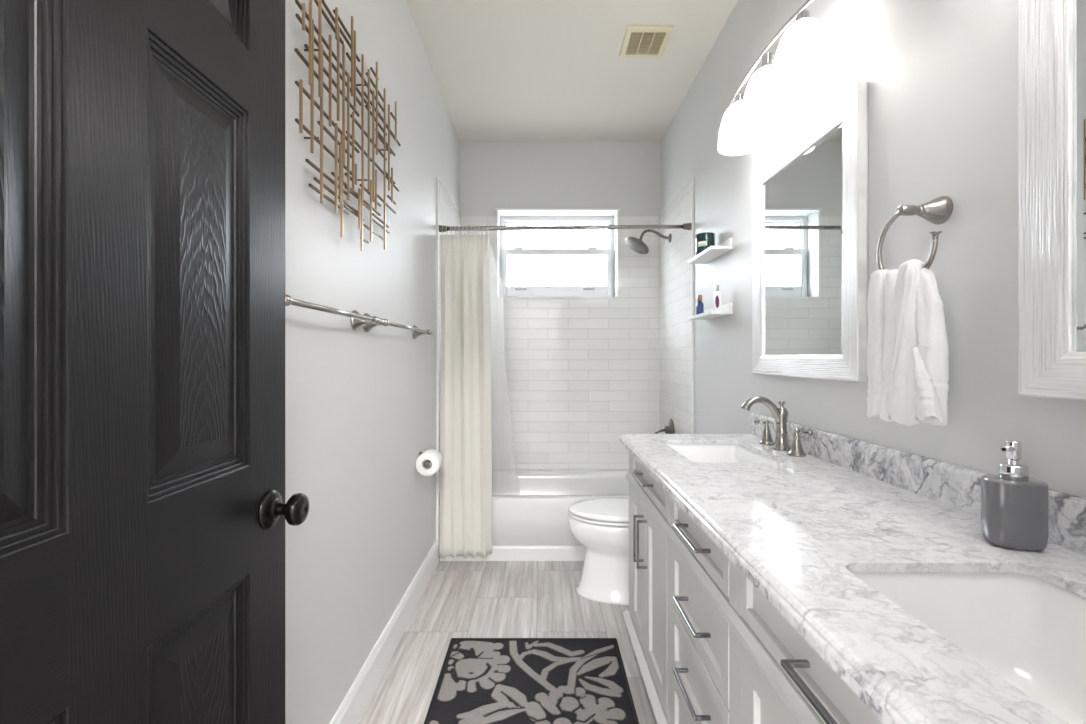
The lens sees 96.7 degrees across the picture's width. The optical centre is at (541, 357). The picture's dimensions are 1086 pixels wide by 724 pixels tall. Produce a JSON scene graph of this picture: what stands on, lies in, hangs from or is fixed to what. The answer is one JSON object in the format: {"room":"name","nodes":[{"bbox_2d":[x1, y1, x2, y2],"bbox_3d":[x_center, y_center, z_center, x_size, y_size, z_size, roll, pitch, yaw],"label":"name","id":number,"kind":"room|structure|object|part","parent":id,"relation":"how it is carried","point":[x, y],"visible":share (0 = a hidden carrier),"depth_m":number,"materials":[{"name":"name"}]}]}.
{"room":"bathroom","nodes":[
{"label":"bathroom","id":0,"kind":"room"},
{"bbox_2d":[285,0,460,723],"bbox_3d":[-0.690,-0.212,1.952,0.161,2.845,3.803,0,0,0],"label":"wall","id":1,"kind":"structure","parent":0,"point":[360,405],"depth_m":1.64,"materials":[{"name":"white paint"}]},
{"bbox_2d":[285,294,381,330],"bbox_3d":[-0.578,-0.123,1.317,0.084,0.068,0.647,0,0,0],"label":"towel bar","id":2,"kind":"object","parent":1,"relation":"attached to","point":[357,320],"visible":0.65,"depth_m":1.33,"materials":[{"name":"silver metal"}]},
{"bbox_3d":[-0.578,-0.123,1.032,0.084,0.068,0.075,0,0,0],"label":"post","id":3,"kind":"part","parent":2,"relation":"part of","materials":[{"name":"silver metal"}]},
{"bbox_3d":[-0.578,-0.123,1.603,0.084,0.068,0.075,0,0,0],"label":"post","id":4,"kind":"part","parent":2,"relation":"part of","materials":[{"name":"silver metal"}]},
{"bbox_2d":[295,0,400,250],"bbox_3d":[-0.600,-0.697,1.595,0.040,0.704,0.858,0,0,0],"label":"wall sculpture","id":5,"kind":"object","parent":1,"relation":"attached to","point":[372,184],"visible":1,"depth_m":1.45,"materials":[{"name":"beige metal"}]},
{"bbox_3d":[-0.583,-0.609,1.170,0.006,0.128,0.006,0,0,0],"label":"rod","id":6,"kind":"part","parent":5,"relation":"part of","materials":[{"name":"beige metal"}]},
{"bbox_3d":[-0.583,-0.835,1.183,0.006,0.064,0.006,0,0,0],"label":"rod","id":7,"kind":"part","parent":5,"relation":"part of","materials":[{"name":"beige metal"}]},
{"bbox_3d":[-0.583,-0.803,1.218,0.006,0.228,0.006,0,0,0],"label":"rod","id":8,"kind":"part","parent":5,"relation":"part of","materials":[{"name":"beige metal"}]},
{"bbox_3d":[-0.583,-0.689,1.227,0.006,0.337,0.006,0,0,0],"label":"rod","id":9,"kind":"part","parent":5,"relation":"part of","materials":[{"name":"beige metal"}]},
{"bbox_3d":[-0.583,-0.824,1.270,0.006,0.276,0.006,0,0,0],"label":"rod","id":10,"kind":"part","parent":5,"relation":"part of","materials":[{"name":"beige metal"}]},
{"bbox_3d":[-0.583,-0.619,1.280,0.006,0.419,0.006,0,0,0],"label":"rod","id":11,"kind":"part","parent":5,"relation":"part of","materials":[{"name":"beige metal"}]},
{"bbox_3d":[-0.583,-0.763,1.332,0.006,0.250,0.006,0,0,0],"label":"rod","id":12,"kind":"part","parent":5,"relation":"part of","materials":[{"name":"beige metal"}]},
{"bbox_3d":[-0.583,-0.537,1.371,0.006,0.255,0.006,0,0,0],"label":"rod","id":13,"kind":"part","parent":5,"relation":"part of","materials":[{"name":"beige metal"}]},
{"bbox_3d":[-0.583,-0.950,1.373,0.006,0.088,0.006,0,0,0],"label":"rod","id":14,"kind":"part","parent":5,"relation":"part of","materials":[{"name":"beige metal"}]},
{"bbox_3d":[-0.583,-0.817,1.384,0.006,0.274,0.006,0,0,0],"label":"rod","id":15,"kind":"part","parent":5,"relation":"part of","materials":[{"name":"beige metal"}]},
{"bbox_3d":[-0.583,-0.533,1.398,0.006,0.165,0.006,0,0,0],"label":"rod","id":16,"kind":"part","parent":5,"relation":"part of","materials":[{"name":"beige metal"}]},
{"bbox_3d":[-0.583,-0.500,1.410,0.006,0.300,0.006,0,0,0],"label":"rod","id":17,"kind":"part","parent":5,"relation":"part of","materials":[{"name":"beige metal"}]},
{"bbox_3d":[-0.583,-0.744,1.423,0.006,0.354,0.006,0,0,0],"label":"rod","id":18,"kind":"part","parent":5,"relation":"part of","materials":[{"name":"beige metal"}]},
{"bbox_3d":[-0.583,-0.665,1.457,0.006,0.379,0.006,0,0,0],"label":"rod","id":19,"kind":"part","parent":5,"relation":"part of","materials":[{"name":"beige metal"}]},
{"bbox_3d":[-0.583,-0.927,1.487,0.006,0.244,0.006,0,0,0],"label":"rod","id":20,"kind":"part","parent":5,"relation":"part of","materials":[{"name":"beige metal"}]},
{"bbox_3d":[-0.583,-0.639,1.494,0.006,0.242,0.006,0,0,0],"label":"rod","id":21,"kind":"part","parent":5,"relation":"part of","materials":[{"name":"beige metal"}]},
{"bbox_3d":[-0.583,-0.896,1.507,0.006,0.248,0.006,0,0,0],"label":"rod","id":22,"kind":"part","parent":5,"relation":"part of","materials":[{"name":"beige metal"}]},
{"bbox_3d":[-0.583,-0.576,1.517,0.006,0.064,0.006,0,0,0],"label":"rod","id":23,"kind":"part","parent":5,"relation":"part of","materials":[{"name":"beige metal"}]},
{"bbox_3d":[-0.583,-0.476,1.545,0.006,0.129,0.006,0,0,0],"label":"rod","id":24,"kind":"part","parent":5,"relation":"part of","materials":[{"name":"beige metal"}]},
{"bbox_3d":[-0.583,-0.444,1.564,0.006,0.198,0.006,0,0,0],"label":"rod","id":25,"kind":"part","parent":5,"relation":"part of","materials":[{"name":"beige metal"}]},
{"bbox_3d":[-0.583,-0.750,1.573,0.006,0.474,0.006,0,0,0],"label":"rod","id":26,"kind":"part","parent":5,"relation":"part of","materials":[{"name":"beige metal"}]},
{"bbox_3d":[-0.583,-0.765,1.629,0.006,0.413,0.006,0,0,0],"label":"rod","id":27,"kind":"part","parent":5,"relation":"part of","materials":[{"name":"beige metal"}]},
{"bbox_3d":[-0.583,-0.501,1.651,0.006,0.212,0.006,0,0,0],"label":"rod","id":28,"kind":"part","parent":5,"relation":"part of","materials":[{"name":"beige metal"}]},
{"bbox_3d":[-0.583,-0.732,1.674,0.006,0.385,0.006,0,0,0],"label":"rod","id":29,"kind":"part","parent":5,"relation":"part of","materials":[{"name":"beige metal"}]},
{"bbox_3d":[-0.583,-0.587,1.700,0.006,0.146,0.006,0,0,0],"label":"rod","id":30,"kind":"part","parent":5,"relation":"part of","materials":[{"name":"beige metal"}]},
{"bbox_3d":[-0.583,-0.882,1.709,0.006,0.327,0.006,0,0,0],"label":"rod","id":31,"kind":"part","parent":5,"relation":"part of","materials":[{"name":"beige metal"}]},
{"bbox_3d":[-0.583,-0.700,1.794,0.006,0.598,0.006,0,0,0],"label":"rod","id":32,"kind":"part","parent":5,"relation":"part of","materials":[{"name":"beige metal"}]},
{"bbox_3d":[-0.583,-0.802,1.845,0.006,0.327,0.006,0,0,0],"label":"rod","id":33,"kind":"part","parent":5,"relation":"part of","materials":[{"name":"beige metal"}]},
{"bbox_3d":[-0.583,-0.673,1.882,0.006,0.133,0.006,0,0,0],"label":"rod","id":34,"kind":"part","parent":5,"relation":"part of","materials":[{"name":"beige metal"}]},
{"bbox_3d":[-0.583,-0.945,1.931,0.006,0.157,0.006,0,0,0],"label":"rod","id":35,"kind":"part","parent":5,"relation":"part of","materials":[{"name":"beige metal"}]},
{"bbox_2d":[329,539,438,723],"bbox_3d":[-0.613,1.140,1.506,0.015,0.140,2.672,0,0,0],"label":"baseboard","id":36,"kind":"structure","parent":1,"relation":"attached to","point":[356,700],"depth_m":1.86,"materials":[{"name":"white paint"}]},
{"bbox_2d":[363,313,432,338],"bbox_3d":[-0.578,-0.123,2.027,0.084,0.068,0.727,0,0,0],"label":"towel bar","id":37,"kind":"object","parent":1,"relation":"attached to","point":[416,331],"visible":0.87,"depth_m":1.86,"materials":[{"name":"silver metal"}]},
{"bbox_3d":[-0.578,-0.123,1.702,0.084,0.068,0.075,0,0,0],"label":"post","id":38,"kind":"part","parent":37,"relation":"part of","materials":[{"name":"silver metal"}]},
{"bbox_3d":[-0.578,-0.123,2.353,0.084,0.068,0.075,0,0,0],"label":"post","id":39,"kind":"part","parent":37,"relation":"part of","materials":[{"name":"silver metal"}]},
{"bbox_2d":[419,451,430,465],"bbox_3d":[-0.583,0.510,2.410,0.074,0.060,0.163,0,0,0],"label":"paper holder","id":40,"kind":"object","parent":1,"relation":"attached to","point":[420,452],"visible":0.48,"depth_m":2.35,"materials":[{"name":"grey metal"}]},
{"bbox_2d":[415,449,442,475],"bbox_3d":[-0.556,0.520,2.395,0.114,0.114,0.100,0,0,0],"label":"toilet paper roll","id":41,"kind":"object","parent":40,"relation":"on","point":[433,455],"visible":0.98,"depth_m":2.35,"materials":[{"name":"white paper"}]},
{"bbox_2d":[436,177,438,542],"bbox_3d":[-0.613,0.073,2.846,0.014,2.274,0.008,0,0,0],"label":"trim","id":42,"kind":"structure","parent":1,"relation":"attached to","point":[437,178],"depth_m":2.84,"materials":[{"name":"white paint"}]},
{"bbox_2d":[439,223,691,231],"bbox_3d":[0.140,-0.773,2.875,1.497,0.055,0.042,0,0,0],"label":"curtain rod","id":43,"kind":"object","parent":1,"relation":"attached to","point":[687,226],"visible":1,"depth_m":2.87,"materials":[{"name":"silver metal"}]},
{"bbox_2d":[439,225,491,558],"bbox_3d":[-0.448,0.192,2.843,0.310,1.961,0.102,0,0,0],"label":"shower curtain","id":44,"kind":"object","parent":43,"relation":"hanging from","point":[465,517],"visible":1,"depth_m":2.83,"materials":[{"name":"white fabric"}]},
{"bbox_2d":[358,560,656,723],"bbox_3d":[0.000,1.240,0.377,3.000,0.060,6.953,0,0,0],"label":"floor","id":45,"kind":"structure","parent":0,"point":[461,599],"depth_m":2.22,"materials":[{"name":"tile"}]},
{"bbox_2d":[424,638,638,723],"bbox_3d":[-0.033,1.204,1.481,0.709,0.011,1.173,0,0,0],"label":"floral rug","id":46,"kind":"object","parent":45,"relation":"on","point":[481,680],"visible":1,"depth_m":1.78,"materials":[{"name":"black fabric"}]},
{"bbox_2d":[439,469,628,560],"bbox_3d":[0.140,1.025,3.256,1.516,0.370,0.767,0,0,0],"label":"bathtub","id":47,"kind":"object","parent":45,"relation":"on","point":[530,507],"visible":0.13,"depth_m":2.88,"materials":[{"name":"white ceramic"}]},
{"bbox_2d":[568,497,628,605],"bbox_3d":[0.511,0.835,2.500,0.751,0.750,0.456,0,0,0],"label":"toilet","id":48,"kind":"object","parent":45,"relation":"on","point":[601,525],"visible":0.36,"depth_m":2.39,"materials":[{"name":"white ceramic"}]},
{"bbox_3d":[0.408,0.804,2.500,0.540,0.012,0.378,0,0,0],"label":"seat","id":49,"kind":"part","parent":48,"relation":"part of","materials":[{"name":"white plastic"}]},
{"bbox_3d":[0.410,0.782,2.500,0.539,0.018,0.374,0,0,0],"label":"lid","id":50,"kind":"part","parent":48,"relation":"part of","materials":[{"name":"white ceramic"}]},
{"bbox_2d":[622,452,882,723],"bbox_3d":[0.610,0.779,1.131,0.571,0.861,1.738,0,0,0],"label":"vanity cabinet","id":51,"kind":"object","parent":45,"relation":"on","point":[709,647],"visible":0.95,"depth_m":1.06,"materials":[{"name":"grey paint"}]},
{"bbox_3d":[0.370,0.775,1.807,0.019,0.531,0.249,0,0,0],"label":"cabinet door","id":52,"kind":"part","parent":51,"relation":"part of","materials":[{"name":"grey paint"}]},
{"bbox_3d":[0.344,0.640,1.708,0.037,0.165,0.008,0,0,0],"label":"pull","id":53,"kind":"part","parent":51,"relation":"part of","materials":[{"name":"silver metal"}]},
{"bbox_3d":[0.344,0.640,1.652,0.037,0.165,0.008,0,0,0],"label":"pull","id":54,"kind":"part","parent":51,"relation":"part of","materials":[{"name":"silver metal"}]},
{"bbox_3d":[0.344,0.414,1.640,0.037,0.008,0.165,0,0,0],"label":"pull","id":55,"kind":"part","parent":51,"relation":"part of","materials":[{"name":"silver metal"}]},
{"bbox_3d":[0.348,1.057,1.131,0.028,0.026,1.738,0,0,0],"label":"moulding","id":56,"kind":"part","parent":51,"relation":"part of","materials":[{"name":"grey paint"}]},
{"bbox_3d":[0.370,0.414,1.661,0.019,0.108,0.540,0,0,0],"label":"drawer","id":57,"kind":"part","parent":51,"relation":"part of","materials":[{"name":"grey paint"}]},
{"bbox_3d":[0.370,0.775,1.534,0.019,0.531,0.286,0,0,0],"label":"cabinet door","id":58,"kind":"part","parent":51,"relation":"part of","materials":[{"name":"grey paint"}]},
{"bbox_3d":[0.370,0.952,1.137,0.019,0.177,0.412,0,0,0],"label":"drawer","id":59,"kind":"part","parent":51,"relation":"part of","materials":[{"name":"grey paint"}]},
{"bbox_3d":[0.344,0.772,1.113,0.037,0.008,0.165,0,0,0],"label":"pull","id":60,"kind":"part","parent":51,"relation":"part of","materials":[{"name":"silver metal"}]},
{"bbox_3d":[0.344,0.595,1.113,0.037,0.008,0.165,0,0,0],"label":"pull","id":61,"kind":"part","parent":51,"relation":"part of","materials":[{"name":"silver metal"}]},
{"bbox_3d":[0.344,0.414,1.113,0.037,0.008,0.165,0,0,0],"label":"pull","id":62,"kind":"part","parent":51,"relation":"part of","materials":[{"name":"silver metal"}]},
{"bbox_3d":[0.370,0.772,1.137,0.019,0.173,0.412,0,0,0],"label":"drawer","id":63,"kind":"part","parent":51,"relation":"part of","materials":[{"name":"grey paint"}]},
{"bbox_3d":[0.370,0.595,1.137,0.019,0.171,0.412,0,0,0],"label":"drawer","id":64,"kind":"part","parent":51,"relation":"part of","materials":[{"name":"grey paint"}]},
{"bbox_3d":[0.370,0.414,1.137,0.019,0.108,0.412,0,0,0],"label":"drawer","id":65,"kind":"part","parent":51,"relation":"part of","materials":[{"name":"grey paint"}]},
{"bbox_3d":[0.355,0.489,1.131,0.013,0.032,1.738,0,0,0],"label":"rail moulding","id":66,"kind":"part","parent":51,"relation":"part of","materials":[{"name":"grey paint"}]},
{"bbox_3d":[0.370,0.775,0.737,0.019,0.531,0.280,0,0,0],"label":"cabinet door","id":67,"kind":"part","parent":51,"relation":"part of","materials":[{"name":"grey paint"}]},
{"bbox_3d":[0.344,0.414,0.575,0.037,0.008,0.165,0,0,0],"label":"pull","id":68,"kind":"part","parent":51,"relation":"part of","materials":[{"name":"silver metal"}]},
{"bbox_3d":[0.370,0.414,0.607,0.019,0.108,0.539,0,0,0],"label":"drawer","id":69,"kind":"part","parent":51,"relation":"part of","materials":[{"name":"grey paint"}]},
{"bbox_2d":[619,434,1085,723],"bbox_3d":[0.612,0.334,1.130,0.572,0.030,1.800,0,0,0],"label":"countertop","id":70,"kind":"structure","parent":51,"relation":"on","point":[798,529],"depth_m":0.77,"materials":[{"name":"stone"}]},
{"bbox_2d":[667,444,776,461],"bbox_3d":[0.608,0.418,1.670,0.331,0.168,0.436,0,0,0],"label":"sink","id":71,"kind":"object","parent":70,"relation":"in","point":[692,452],"visible":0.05,"depth_m":1.87,"materials":[{"name":"white ceramic"}]},
{"bbox_2d":[741,396,812,456],"bbox_3d":[0.786,0.227,1.680,0.185,0.184,0.264,0,0,0],"label":"faucet","id":72,"kind":"object","parent":70,"relation":"on","point":[780,414],"visible":1,"depth_m":1.67,"materials":[{"name":"silver metal"}]},
{"bbox_3d":[0.810,0.238,1.780,0.047,0.021,0.021,0,0,0],"label":"lever","id":73,"kind":"part","parent":72,"relation":"part of","materials":[{"name":"silver metal"}]},
{"bbox_3d":[0.779,0.227,1.680,0.171,0.184,0.058,0,0,0],"label":"spout","id":74,"kind":"part","parent":72,"relation":"part of","materials":[{"name":"silver metal"}]},
{"bbox_3d":[0.833,0.275,1.785,0.054,0.089,0.054,0,0,0],"label":"handle","id":75,"kind":"part","parent":72,"relation":"part of","materials":[{"name":"silver metal"}]},
{"bbox_3d":[0.833,0.275,1.575,0.054,0.089,0.054,0,0,0],"label":"handle","id":76,"kind":"part","parent":72,"relation":"part of","materials":[{"name":"silver metal"}]},
{"bbox_3d":[0.856,0.244,1.570,0.046,0.021,0.021,0,0,0],"label":"lever","id":77,"kind":"part","parent":72,"relation":"part of","materials":[{"name":"silver metal"}]},
{"bbox_2d":[852,572,1085,723],"bbox_3d":[0.608,0.418,0.550,0.331,0.168,0.436,0,0,0],"label":"sink","id":78,"kind":"object","parent":70,"relation":"in","point":[1030,631],"visible":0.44,"depth_m":0.74,"materials":[{"name":"white ceramic"}]},
{"bbox_2d":[981,440,1048,550],"bbox_3d":[0.802,0.230,0.820,0.081,0.177,0.062,0,0,21],"label":"soap dispenser","id":79,"kind":"object","parent":70,"relation":"on","point":[1014,505],"visible":1,"depth_m":0.80,"materials":[{"name":"grey ceramic"}]},
{"bbox_2d":[981,475,1048,550],"bbox_3d":[0.802,0.262,0.820,0.081,0.113,0.062,0,0,19],"label":"bottle","id":80,"kind":"object","parent":79,"relation":"attached to","point":[1014,508],"depth_m":0.80,"materials":[{"name":"grey ceramic"}]},
{"bbox_2d":[460,141,659,468],"bbox_3d":[0.140,-0.212,3.748,1.520,2.845,0.211,0,0,0],"label":"wall","id":81,"kind":"structure","parent":0,"point":[570,377],"depth_m":3.64,"materials":[{"name":"tile"}]},
{"bbox_2d":[500,217,613,296],"bbox_3d":[0.121,-0.783,3.803,0.900,0.651,0.081,0,0,0],"label":"window","id":82,"kind":"structure","parent":81,"relation":"in","point":[608,290],"depth_m":3.77,"materials":[{"name":"white plastic"}]},
{"bbox_3d":[0.121,-0.950,3.827,0.830,0.249,0.024,0,0,0],"label":"sash","id":83,"kind":"part","parent":82,"relation":"part of","materials":[{"name":"white glass"}]},
{"bbox_3d":[0.121,-0.663,3.790,0.850,0.374,0.038,0,0,0],"label":"sash","id":84,"kind":"part","parent":82,"relation":"part of","materials":[{"name":"white plastic"}]},
{"bbox_2d":[495,208,619,297],"bbox_3d":[0.121,-0.784,3.641,0.940,0.677,0.022,0,0,0],"label":"trim","id":85,"kind":"structure","parent":81,"relation":"attached to","point":[496,209],"depth_m":3.64,"materials":[{"name":"white paint"}]},
{"bbox_2d":[406,0,737,140],"bbox_3d":[0.000,-1.675,0.377,3.000,0.080,6.953,0,0,0],"label":"ceiling","id":86,"kind":"structure","parent":0,"point":[504,70],"depth_m":2.69,"materials":[{"name":"white paint"}]},
{"bbox_2d":[619,25,673,56],"bbox_3d":[0.535,-1.627,2.493,0.230,0.016,0.235,0,0,0],"label":"ceiling vent","id":87,"kind":"object","parent":86,"relation":"in","point":[638,40],"visible":1,"depth_m":2.48,"materials":[{"name":"beige plastic"}]},
{"bbox_2d":[626,32,665,54],"bbox_3d":[0.535,-1.625,2.493,0.174,0.011,0.179,0,0,0],"label":"grille","id":88,"kind":"object","parent":87,"relation":"attached to","point":[637,43],"depth_m":2.50,"materials":[{"name":"beige plastic"}]},
{"bbox_2d":[659,0,1085,497],"bbox_3d":[0.970,-0.212,1.952,0.161,2.845,3.803,0,0,0],"label":"wall","id":89,"kind":"structure","parent":0,"point":[941,76],"depth_m":1.21,"materials":[{"name":"white paint"}]},
{"bbox_2d":[625,229,671,253],"bbox_3d":[0.734,-0.801,3.324,0.309,0.167,0.180,0,0,0],"label":"shower","id":90,"kind":"object","parent":89,"relation":"attached to","point":[637,245],"visible":1,"depth_m":3.32,"materials":[{"name":"grey metal"}]},
{"bbox_3d":[0.780,-0.845,3.330,0.215,0.080,0.020,0,0,0],"label":"arm","id":91,"kind":"part","parent":90,"relation":"part of","materials":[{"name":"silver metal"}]},
{"bbox_2d":[655,418,674,433],"bbox_3d":[0.831,0.495,3.300,0.117,0.156,0.156,0,0,0],"label":"shower valve","id":92,"kind":"object","parent":89,"relation":"attached to","point":[669,429],"visible":0.8,"depth_m":3.28,"materials":[{"name":"grey metal"}]},
{"bbox_3d":[0.866,0.495,3.300,0.046,0.156,0.156,0,0,0],"label":"plate","id":93,"kind":"part","parent":92,"relation":"part of","materials":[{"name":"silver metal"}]},
{"bbox_2d":[692,177,693,433],"bbox_3d":[0.893,0.073,2.846,0.014,2.274,0.008,0,0,0],"label":"trim","id":94,"kind":"structure","parent":89,"relation":"attached to","point":[692,177],"depth_m":2.84,"materials":[{"name":"white paint"}]},
{"bbox_2d":[688,238,732,263],"bbox_3d":[0.848,-0.536,2.450,0.102,0.053,0.360,0,0,0],"label":"shelf","id":95,"kind":"object","parent":89,"relation":"attached to","point":[711,253],"visible":1,"depth_m":2.37,"materials":[{"name":"white paint"}]},
{"bbox_2d":[696,232,714,254],"bbox_3d":[0.838,-0.578,2.470,0.094,0.103,0.094,0,0,0],"label":"candle jar","id":96,"kind":"object","parent":95,"relation":"on","point":[704,240],"visible":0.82,"depth_m":2.43,"materials":[{"name":"green glass"}]},
{"bbox_2d":[688,303,732,319],"bbox_3d":[0.848,-0.231,2.450,0.102,0.053,0.360,0,0,0],"label":"shelf","id":97,"kind":"object","parent":89,"relation":"attached to","point":[727,309],"visible":0.96,"depth_m":2.34,"materials":[{"name":"white paint"}]},
{"bbox_2d":[696,295,703,314],"bbox_3d":[0.838,-0.276,2.555,0.035,0.110,0.028,0,0,0],"label":"perfume bottle","id":98,"kind":"object","parent":97,"relation":"on","point":[699,306],"visible":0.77,"depth_m":2.54,"materials":[{"name":"blue glass"}]},
{"bbox_3d":[0.838,-0.258,2.555,0.035,0.074,0.028,0,0,0],"label":"glass","id":99,"kind":"part","parent":98,"relation":"part of","materials":[{"name":"blue glass"}]},
{"bbox_2d":[713,285,721,310],"bbox_3d":[0.852,-0.286,2.335,0.037,0.130,0.026,0,0,0],"label":"lotion bottle","id":100,"kind":"object","parent":97,"relation":"on","point":[717,295],"visible":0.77,"depth_m":2.32,"materials":[{"name":"white plastic"}]},
{"bbox_2d":[715,296,718,307],"bbox_3d":[0.846,-0.268,2.322,0.019,0.060,0.001,0,0,0],"label":"print","id":101,"kind":"object","parent":100,"relation":"attached to","point":[716,297],"depth_m":2.32,"materials":[{"name":"purple paper"}]},
{"bbox_2d":[718,0,834,155],"bbox_3d":[0.801,-0.956,1.680,0.196,0.248,0.694,0,0,0],"label":"vanity light","id":102,"kind":"object","parent":89,"relation":"attached to","point":[804,60],"visible":1,"depth_m":1.60,"materials":[{"name":"white glass"}]},
{"bbox_3d":[0.786,-0.915,1.908,0.166,0.165,0.166,0,0,0],"label":"lamp shade","id":103,"kind":"part","parent":102,"relation":"part of","materials":[{"name":"white glass"}]},
{"bbox_3d":[0.786,-0.915,1.680,0.166,0.165,0.166,0,0,0],"label":"lamp shade","id":104,"kind":"part","parent":102,"relation":"part of","materials":[{"name":"white glass"}]},
{"bbox_3d":[0.786,-0.915,1.452,0.166,0.165,0.166,0,0,0],"label":"lamp shade","id":105,"kind":"part","parent":102,"relation":"part of","materials":[{"name":"white glass"}]},
{"bbox_2d":[752,80,867,381],"bbox_3d":[0.884,-0.348,1.658,0.032,0.830,0.666,0,0,0],"label":"framed mirror","id":106,"kind":"object","parent":89,"relation":"attached to","point":[810,197],"visible":1,"depth_m":1.55,"materials":[{"name":"white wood"}]},
{"bbox_2d":[764,123,842,354],"bbox_3d":[0.881,-0.348,1.658,0.003,0.680,0.516,0,0,0],"label":"mirror glass","id":107,"kind":"object","parent":106,"relation":"attached to","point":[803,195],"depth_m":1.60,"materials":[{"name":"white"}]},
{"bbox_2d":[877,196,952,269],"bbox_3d":[0.852,-0.261,1.083,0.096,0.202,0.183,0,0,0],"label":"towel ring","id":108,"kind":"object","parent":89,"relation":"attached to","point":[937,211],"visible":0.81,"depth_m":1.07,"materials":[{"name":"silver metal"}]},
{"bbox_2d":[867,259,948,425],"bbox_3d":[0.823,-0.033,1.080,0.108,0.357,0.243,0,0,0],"label":"hand towel","id":109,"kind":"object","parent":108,"relation":"hanging from","point":[908,354],"visible":1,"depth_m":1.03,"materials":[{"name":"white fabric"}]},
{"bbox_2d":[750,413,1085,554],"bbox_3d":[0.889,0.276,1.130,0.020,0.086,1.800,0,0,0],"label":"backsplash","id":110,"kind":"structure","parent":89,"relation":"attached to","point":[959,487],"depth_m":1.12,"materials":[{"name":"stone"}]},
{"bbox_2d":[1018,0,1085,399],"bbox_3d":[0.870,-0.348,0.522,0.032,0.830,0.666,0,0,-2],"label":"framed mirror","id":111,"kind":"object","parent":89,"relation":"attached to","point":[1051,33],"visible":1,"depth_m":0.80,"materials":[{"name":"white wood"}]},
{"bbox_2d":[1073,0,1085,351],"bbox_3d":[0.868,-0.348,0.522,0.003,0.680,0.516,0,0,-2],"label":"mirror glass","id":112,"kind":"object","parent":111,"relation":"attached to","point":[1079,6],"depth_m":0.77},
{"bbox_3d":[0.140,-0.213,0.110,1.520,2.845,0.120,0,0,0],"label":"wall","id":113,"kind":"structure","parent":0,"visible":0},
{"bbox_2d":[0,0,308,723],"bbox_3d":[-0.503,0.189,0.578,0.104,2.018,0.805,0,0,0],"label":"door","id":114,"kind":"structure","parent":113,"relation":"in","point":[144,511],"depth_m":0.63,"materials":[{"name":"black wood"}]},
{"bbox_3d":[-0.478,0.290,0.922,0.052,0.060,0.060,0,0,0],"label":"knob","id":115,"kind":"part","parent":114,"relation":"part of","materials":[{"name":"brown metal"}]}
]}

